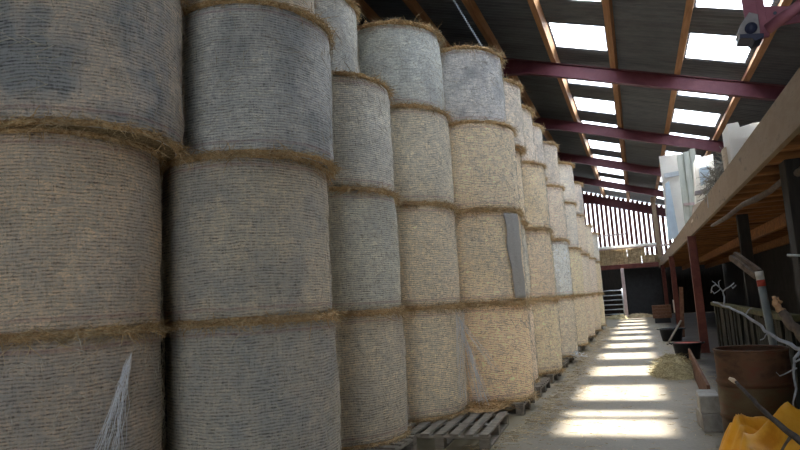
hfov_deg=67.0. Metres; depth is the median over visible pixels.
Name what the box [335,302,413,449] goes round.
bale
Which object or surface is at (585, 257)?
bale
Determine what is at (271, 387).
bale
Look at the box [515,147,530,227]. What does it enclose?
bale
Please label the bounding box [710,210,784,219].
joist
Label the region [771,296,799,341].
branch
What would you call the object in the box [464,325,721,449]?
straw
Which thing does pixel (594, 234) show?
bale
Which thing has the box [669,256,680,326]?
steel post
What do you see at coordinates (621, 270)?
post
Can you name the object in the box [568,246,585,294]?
bale
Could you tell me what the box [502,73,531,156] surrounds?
bale
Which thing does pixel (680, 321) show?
leaning lath
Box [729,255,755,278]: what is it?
board
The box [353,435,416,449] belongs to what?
wooden pallet
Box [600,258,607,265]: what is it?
bale
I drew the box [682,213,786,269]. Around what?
beam
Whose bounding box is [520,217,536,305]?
bale
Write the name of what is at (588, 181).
rafter
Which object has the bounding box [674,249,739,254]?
joist
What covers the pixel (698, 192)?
board
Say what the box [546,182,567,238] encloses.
bale
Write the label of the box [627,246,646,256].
bale
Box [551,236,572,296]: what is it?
bale
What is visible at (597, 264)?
bale
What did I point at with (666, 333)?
tub
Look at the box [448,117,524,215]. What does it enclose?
bale
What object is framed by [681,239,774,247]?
joist
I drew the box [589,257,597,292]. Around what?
bale
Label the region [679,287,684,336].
leaning board
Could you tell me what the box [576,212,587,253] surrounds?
bale
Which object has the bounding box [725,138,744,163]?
cardboard box
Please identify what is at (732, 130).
cardboard box
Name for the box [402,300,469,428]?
bale
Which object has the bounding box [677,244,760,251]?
joist
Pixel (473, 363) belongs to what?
netting
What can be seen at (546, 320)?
bale
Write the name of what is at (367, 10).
purlin
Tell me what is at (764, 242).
joist
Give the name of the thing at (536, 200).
bale
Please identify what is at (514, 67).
rafter
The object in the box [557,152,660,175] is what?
rafter
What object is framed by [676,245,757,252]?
joist
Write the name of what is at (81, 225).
bale
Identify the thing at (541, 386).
wooden pallet
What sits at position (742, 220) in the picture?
timber post
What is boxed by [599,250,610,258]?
bale
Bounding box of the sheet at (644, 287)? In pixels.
[625,267,663,314]
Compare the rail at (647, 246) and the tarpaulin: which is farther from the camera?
the rail at (647, 246)
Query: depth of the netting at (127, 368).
3.56 m
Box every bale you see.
[0,0,194,183]
[0,126,172,357]
[0,316,177,449]
[160,141,345,346]
[162,302,354,449]
[182,0,348,181]
[183,0,317,22]
[314,0,365,72]
[327,63,403,203]
[327,181,406,320]
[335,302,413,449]
[357,15,451,122]
[389,100,458,213]
[395,194,469,312]
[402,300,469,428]
[440,39,507,124]
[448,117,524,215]
[454,204,531,311]
[461,296,541,410]
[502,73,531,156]
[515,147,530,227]
[520,104,537,160]
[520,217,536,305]
[521,158,552,236]
[525,225,558,302]
[528,297,541,383]
[532,294,567,376]
[533,120,545,172]
[543,140,561,184]
[545,175,552,227]
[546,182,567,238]
[550,234,556,294]
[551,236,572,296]
[557,293,580,360]
[558,160,575,202]
[564,201,578,246]
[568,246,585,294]
[573,293,590,345]
[574,181,584,214]
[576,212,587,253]
[581,252,591,293]
[585,224,593,257]
[585,293,597,337]
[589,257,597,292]
[592,232,599,261]
[592,292,602,332]
[595,260,602,292]
[598,292,606,326]
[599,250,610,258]
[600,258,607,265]
[606,256,624,264]
[609,248,628,257]
[624,255,643,263]
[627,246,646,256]
[642,254,659,262]
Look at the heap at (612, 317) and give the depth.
30.67 m
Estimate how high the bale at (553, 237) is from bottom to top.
1.387 m
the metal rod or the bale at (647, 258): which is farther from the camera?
the bale at (647, 258)
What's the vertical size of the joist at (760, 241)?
0.198 m
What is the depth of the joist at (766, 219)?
11.22 m
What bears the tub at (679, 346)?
on the floor
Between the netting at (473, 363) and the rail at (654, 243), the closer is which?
the netting at (473, 363)
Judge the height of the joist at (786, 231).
0.198 m
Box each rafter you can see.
[501,58,785,100]
[532,116,723,152]
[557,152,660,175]
[573,175,663,197]
[582,193,665,216]
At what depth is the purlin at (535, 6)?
14.19 m
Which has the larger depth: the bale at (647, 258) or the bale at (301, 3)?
the bale at (647, 258)
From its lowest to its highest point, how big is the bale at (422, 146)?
1.461 m
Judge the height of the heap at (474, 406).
0.180 m
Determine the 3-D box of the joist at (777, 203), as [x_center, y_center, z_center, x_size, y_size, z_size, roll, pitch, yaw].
[6.295,-0.464,8.633,3.133,0.198,0.130,-6,-8,21]
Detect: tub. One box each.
[657,327,685,341]
[669,341,704,359]
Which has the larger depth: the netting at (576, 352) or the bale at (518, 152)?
the netting at (576, 352)
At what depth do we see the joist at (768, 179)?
6.77 m
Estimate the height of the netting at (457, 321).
1.019 m
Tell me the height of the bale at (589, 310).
1.438 m
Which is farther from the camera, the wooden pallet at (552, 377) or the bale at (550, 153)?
the bale at (550, 153)
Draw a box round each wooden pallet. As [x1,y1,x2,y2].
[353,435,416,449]
[408,411,508,449]
[469,398,535,415]
[534,378,550,396]
[541,371,561,383]
[563,357,573,361]
[563,360,568,369]
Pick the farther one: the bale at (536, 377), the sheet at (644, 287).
the sheet at (644, 287)
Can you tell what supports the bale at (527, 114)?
on the bale at (536, 200)
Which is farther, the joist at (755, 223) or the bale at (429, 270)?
the joist at (755, 223)
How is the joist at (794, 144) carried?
on the beam at (784, 240)
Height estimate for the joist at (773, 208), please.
0.198 m
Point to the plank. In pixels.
(700, 378)
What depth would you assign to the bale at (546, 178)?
12.01 m
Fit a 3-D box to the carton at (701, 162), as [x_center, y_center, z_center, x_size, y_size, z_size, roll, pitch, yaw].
[7.042,-0.764,13.993,0.508,1.625,0.500,-6,-8,21]
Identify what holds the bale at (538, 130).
on the bale at (546, 178)
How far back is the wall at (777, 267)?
21.11 m
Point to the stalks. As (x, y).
(716, 173)
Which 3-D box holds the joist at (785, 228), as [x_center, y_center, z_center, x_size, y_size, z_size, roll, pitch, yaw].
[8.107,0.024,13.225,3.133,0.198,0.130,-6,-8,21]
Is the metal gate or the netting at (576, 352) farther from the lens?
the metal gate
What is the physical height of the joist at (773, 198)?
0.198 m
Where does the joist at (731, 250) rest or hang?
on the beam at (784, 240)
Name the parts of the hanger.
gusset plate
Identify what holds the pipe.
on the floor
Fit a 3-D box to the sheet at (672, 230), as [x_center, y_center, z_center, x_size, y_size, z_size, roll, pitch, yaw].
[8.296,-0.436,18.546,0.320,1.838,0.050,-6,-8,21]
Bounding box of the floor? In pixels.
[161,312,786,449]
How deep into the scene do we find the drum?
5.12 m
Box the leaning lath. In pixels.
[667,320,681,344]
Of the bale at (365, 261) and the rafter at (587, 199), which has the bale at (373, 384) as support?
the bale at (365, 261)
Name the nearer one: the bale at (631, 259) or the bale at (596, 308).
the bale at (596, 308)
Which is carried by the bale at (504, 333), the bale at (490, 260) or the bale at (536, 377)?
the bale at (490, 260)
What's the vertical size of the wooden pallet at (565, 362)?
0.144 m
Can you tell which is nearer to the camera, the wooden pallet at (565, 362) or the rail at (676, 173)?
the wooden pallet at (565, 362)
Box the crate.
[652,305,671,322]
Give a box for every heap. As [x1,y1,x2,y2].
[464,396,517,413]
[606,314,629,319]
[629,312,652,317]
[644,352,705,380]
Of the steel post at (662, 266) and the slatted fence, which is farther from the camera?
the steel post at (662, 266)
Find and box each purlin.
[352,0,382,21]
[403,0,450,47]
[461,0,559,151]
[527,0,605,196]
[602,0,629,201]
[654,0,694,200]
[703,0,792,156]
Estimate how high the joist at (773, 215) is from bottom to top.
0.198 m
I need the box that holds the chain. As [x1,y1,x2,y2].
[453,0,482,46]
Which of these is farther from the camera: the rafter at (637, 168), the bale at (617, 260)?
the bale at (617, 260)
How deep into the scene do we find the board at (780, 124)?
5.96 m
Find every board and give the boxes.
[659,67,799,267]
[659,153,684,238]
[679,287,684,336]
[694,189,707,195]
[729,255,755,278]
[733,252,761,271]
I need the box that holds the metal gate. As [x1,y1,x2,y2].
[603,288,624,315]
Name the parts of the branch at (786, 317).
stem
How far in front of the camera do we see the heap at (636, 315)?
31.22 m
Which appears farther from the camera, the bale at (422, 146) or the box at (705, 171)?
the box at (705, 171)
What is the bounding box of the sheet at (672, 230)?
[665,181,678,240]
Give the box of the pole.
[711,167,799,226]
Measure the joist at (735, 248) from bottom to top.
0.198 m
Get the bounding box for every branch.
[711,280,799,406]
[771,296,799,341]
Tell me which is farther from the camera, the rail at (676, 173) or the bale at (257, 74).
the rail at (676, 173)
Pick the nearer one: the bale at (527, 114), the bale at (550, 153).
the bale at (527, 114)
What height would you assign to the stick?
0.291 m
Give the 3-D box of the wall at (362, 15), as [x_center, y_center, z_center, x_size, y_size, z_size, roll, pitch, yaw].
[0.991,-0.510,18.189,0.200,8.460,40.300,-6,-8,21]
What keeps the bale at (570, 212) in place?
on the bale at (575, 252)
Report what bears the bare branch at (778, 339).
on the tarpaulin
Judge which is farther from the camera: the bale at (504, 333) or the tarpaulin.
the bale at (504, 333)
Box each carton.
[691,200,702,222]
[693,154,714,204]
[721,147,728,169]
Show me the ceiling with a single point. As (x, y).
(647, 32)
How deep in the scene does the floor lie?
7.78 m
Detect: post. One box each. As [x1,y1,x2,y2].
[620,269,628,316]
[661,265,668,304]
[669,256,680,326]
[687,236,710,352]
[736,214,760,308]
[778,158,799,313]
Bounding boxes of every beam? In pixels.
[600,262,658,269]
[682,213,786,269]
[705,235,789,268]
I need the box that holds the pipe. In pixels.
[755,271,777,344]
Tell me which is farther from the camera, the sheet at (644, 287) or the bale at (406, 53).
the sheet at (644, 287)
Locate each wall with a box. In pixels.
[160,11,370,440]
[582,192,726,315]
[722,244,799,323]
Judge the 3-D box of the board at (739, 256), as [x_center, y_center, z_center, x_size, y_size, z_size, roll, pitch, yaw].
[4.127,0.448,7.182,0.045,0.297,0.466,-3,-7,-3]
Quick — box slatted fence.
[710,302,799,408]
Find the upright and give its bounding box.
[650,197,661,258]
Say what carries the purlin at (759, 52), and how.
on the rafter
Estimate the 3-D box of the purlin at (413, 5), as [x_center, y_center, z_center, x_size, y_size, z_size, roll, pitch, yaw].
[2.265,-4.217,18.070,0.171,0.217,40.280,-6,-8,21]
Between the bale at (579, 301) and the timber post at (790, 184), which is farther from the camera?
the bale at (579, 301)
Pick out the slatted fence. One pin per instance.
(752, 334)
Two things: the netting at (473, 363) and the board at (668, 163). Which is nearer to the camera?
the netting at (473, 363)
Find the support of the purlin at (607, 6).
attached to the ceiling
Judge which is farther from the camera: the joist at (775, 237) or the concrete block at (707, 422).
the joist at (775, 237)
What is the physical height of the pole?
0.253 m
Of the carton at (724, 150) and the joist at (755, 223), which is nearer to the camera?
the carton at (724, 150)
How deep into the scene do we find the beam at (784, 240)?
17.39 m
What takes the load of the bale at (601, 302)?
on the wooden pallet
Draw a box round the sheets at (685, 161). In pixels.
[677,148,695,223]
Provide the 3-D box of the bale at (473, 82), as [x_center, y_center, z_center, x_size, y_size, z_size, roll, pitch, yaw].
[0.856,-1.777,8.632,1.462,1.336,1.481,4,-10,-45]
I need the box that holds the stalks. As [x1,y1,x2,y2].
[697,146,727,202]
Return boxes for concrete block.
[695,407,723,431]
[696,389,720,413]
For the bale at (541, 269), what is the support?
on the bale at (546, 320)
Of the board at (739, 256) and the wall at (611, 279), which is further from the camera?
the wall at (611, 279)
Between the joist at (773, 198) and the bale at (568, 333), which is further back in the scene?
the bale at (568, 333)
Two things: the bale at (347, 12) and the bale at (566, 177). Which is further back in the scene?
the bale at (566, 177)
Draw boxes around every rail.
[597,233,625,236]
[599,242,655,248]
[599,244,669,250]
[664,171,678,177]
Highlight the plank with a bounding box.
[688,348,709,388]
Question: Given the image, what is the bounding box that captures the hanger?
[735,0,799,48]
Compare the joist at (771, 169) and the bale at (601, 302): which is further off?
the bale at (601, 302)
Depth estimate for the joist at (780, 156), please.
5.63 m
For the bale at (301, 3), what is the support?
on the bale at (257, 74)
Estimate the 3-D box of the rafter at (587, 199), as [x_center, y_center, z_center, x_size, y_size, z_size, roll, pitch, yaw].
[12.760,-1.196,35.062,9.780,3.561,0.150,-6,-8,21]
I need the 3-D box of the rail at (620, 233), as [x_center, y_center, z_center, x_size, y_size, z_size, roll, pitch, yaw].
[10.773,0.766,35.921,5.000,0.100,0.065,-6,-8,21]
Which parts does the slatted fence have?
rail, pen post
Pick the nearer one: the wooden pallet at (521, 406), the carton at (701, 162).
the wooden pallet at (521, 406)
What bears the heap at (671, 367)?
on the floor
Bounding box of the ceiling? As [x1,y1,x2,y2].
[364,0,799,205]
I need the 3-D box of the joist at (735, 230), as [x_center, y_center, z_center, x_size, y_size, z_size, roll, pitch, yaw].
[7.880,-0.037,12.650,3.133,0.198,0.130,-6,-8,21]
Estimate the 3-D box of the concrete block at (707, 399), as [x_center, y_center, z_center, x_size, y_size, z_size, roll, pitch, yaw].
[3.185,1.819,6.241,0.190,0.175,0.440,-6,-8,22]
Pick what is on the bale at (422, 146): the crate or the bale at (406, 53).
the bale at (406, 53)
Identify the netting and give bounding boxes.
[94,353,131,449]
[456,309,465,396]
[458,317,498,404]
[572,351,586,357]
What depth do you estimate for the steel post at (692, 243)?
13.27 m
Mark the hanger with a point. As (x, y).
(760, 20)
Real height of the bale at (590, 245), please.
1.259 m
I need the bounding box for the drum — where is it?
[712,345,797,432]
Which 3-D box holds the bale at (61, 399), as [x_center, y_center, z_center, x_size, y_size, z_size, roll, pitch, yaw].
[-2.191,1.335,3.911,1.483,1.444,1.537,-10,-10,41]
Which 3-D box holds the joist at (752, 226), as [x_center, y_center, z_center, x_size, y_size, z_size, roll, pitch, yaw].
[7.654,-0.098,12.077,3.133,0.198,0.130,-6,-8,21]
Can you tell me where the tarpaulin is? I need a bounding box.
[719,402,799,449]
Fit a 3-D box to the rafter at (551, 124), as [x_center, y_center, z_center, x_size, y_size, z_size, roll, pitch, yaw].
[6.474,-2.973,19.151,9.780,3.391,0.150,-6,-8,21]
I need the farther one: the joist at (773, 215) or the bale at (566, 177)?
the bale at (566, 177)
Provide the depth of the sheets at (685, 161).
15.76 m
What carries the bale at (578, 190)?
on the bale at (581, 228)
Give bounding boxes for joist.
[673,250,739,255]
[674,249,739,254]
[675,248,739,253]
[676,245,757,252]
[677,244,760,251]
[679,242,765,249]
[680,241,768,248]
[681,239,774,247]
[683,237,779,245]
[684,235,785,244]
[686,233,787,242]
[694,227,786,236]
[695,228,754,234]
[696,229,787,238]
[696,231,787,240]
[697,225,759,232]
[700,221,767,229]
[703,218,773,226]
[706,214,781,223]
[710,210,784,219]
[714,205,784,215]
[718,201,783,211]
[724,195,782,206]
[730,189,782,200]
[737,183,781,193]
[745,174,779,185]
[754,164,779,176]
[766,150,799,165]
[780,135,799,151]
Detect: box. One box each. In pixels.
[699,166,709,185]
[722,122,758,146]
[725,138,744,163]
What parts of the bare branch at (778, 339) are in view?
stem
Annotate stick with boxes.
[728,377,799,449]
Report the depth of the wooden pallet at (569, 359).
12.55 m
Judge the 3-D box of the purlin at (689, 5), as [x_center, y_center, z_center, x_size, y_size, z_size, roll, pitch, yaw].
[7.191,-3.131,16.011,0.171,0.217,40.280,-6,-8,21]
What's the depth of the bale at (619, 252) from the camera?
31.81 m
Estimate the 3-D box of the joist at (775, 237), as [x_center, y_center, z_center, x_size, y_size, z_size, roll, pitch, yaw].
[9.239,0.329,16.094,3.133,0.198,0.130,-6,-8,21]
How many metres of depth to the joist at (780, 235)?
15.68 m
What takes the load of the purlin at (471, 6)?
on the rafter
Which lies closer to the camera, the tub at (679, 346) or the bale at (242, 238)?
the bale at (242, 238)
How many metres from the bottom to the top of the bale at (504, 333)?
1.460 m
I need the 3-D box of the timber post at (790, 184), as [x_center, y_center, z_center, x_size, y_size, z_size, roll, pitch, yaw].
[3.759,0.660,5.441,0.260,2.550,0.250,-6,-8,21]
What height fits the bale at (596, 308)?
1.525 m
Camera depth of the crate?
25.13 m
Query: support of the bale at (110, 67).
on the bale at (81, 225)
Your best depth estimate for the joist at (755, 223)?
11.82 m
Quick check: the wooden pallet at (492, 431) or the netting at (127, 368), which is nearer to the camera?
the netting at (127, 368)
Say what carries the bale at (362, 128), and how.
on the bale at (365, 261)
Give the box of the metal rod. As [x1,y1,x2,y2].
[787,254,799,256]
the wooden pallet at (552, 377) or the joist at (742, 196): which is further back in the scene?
the wooden pallet at (552, 377)

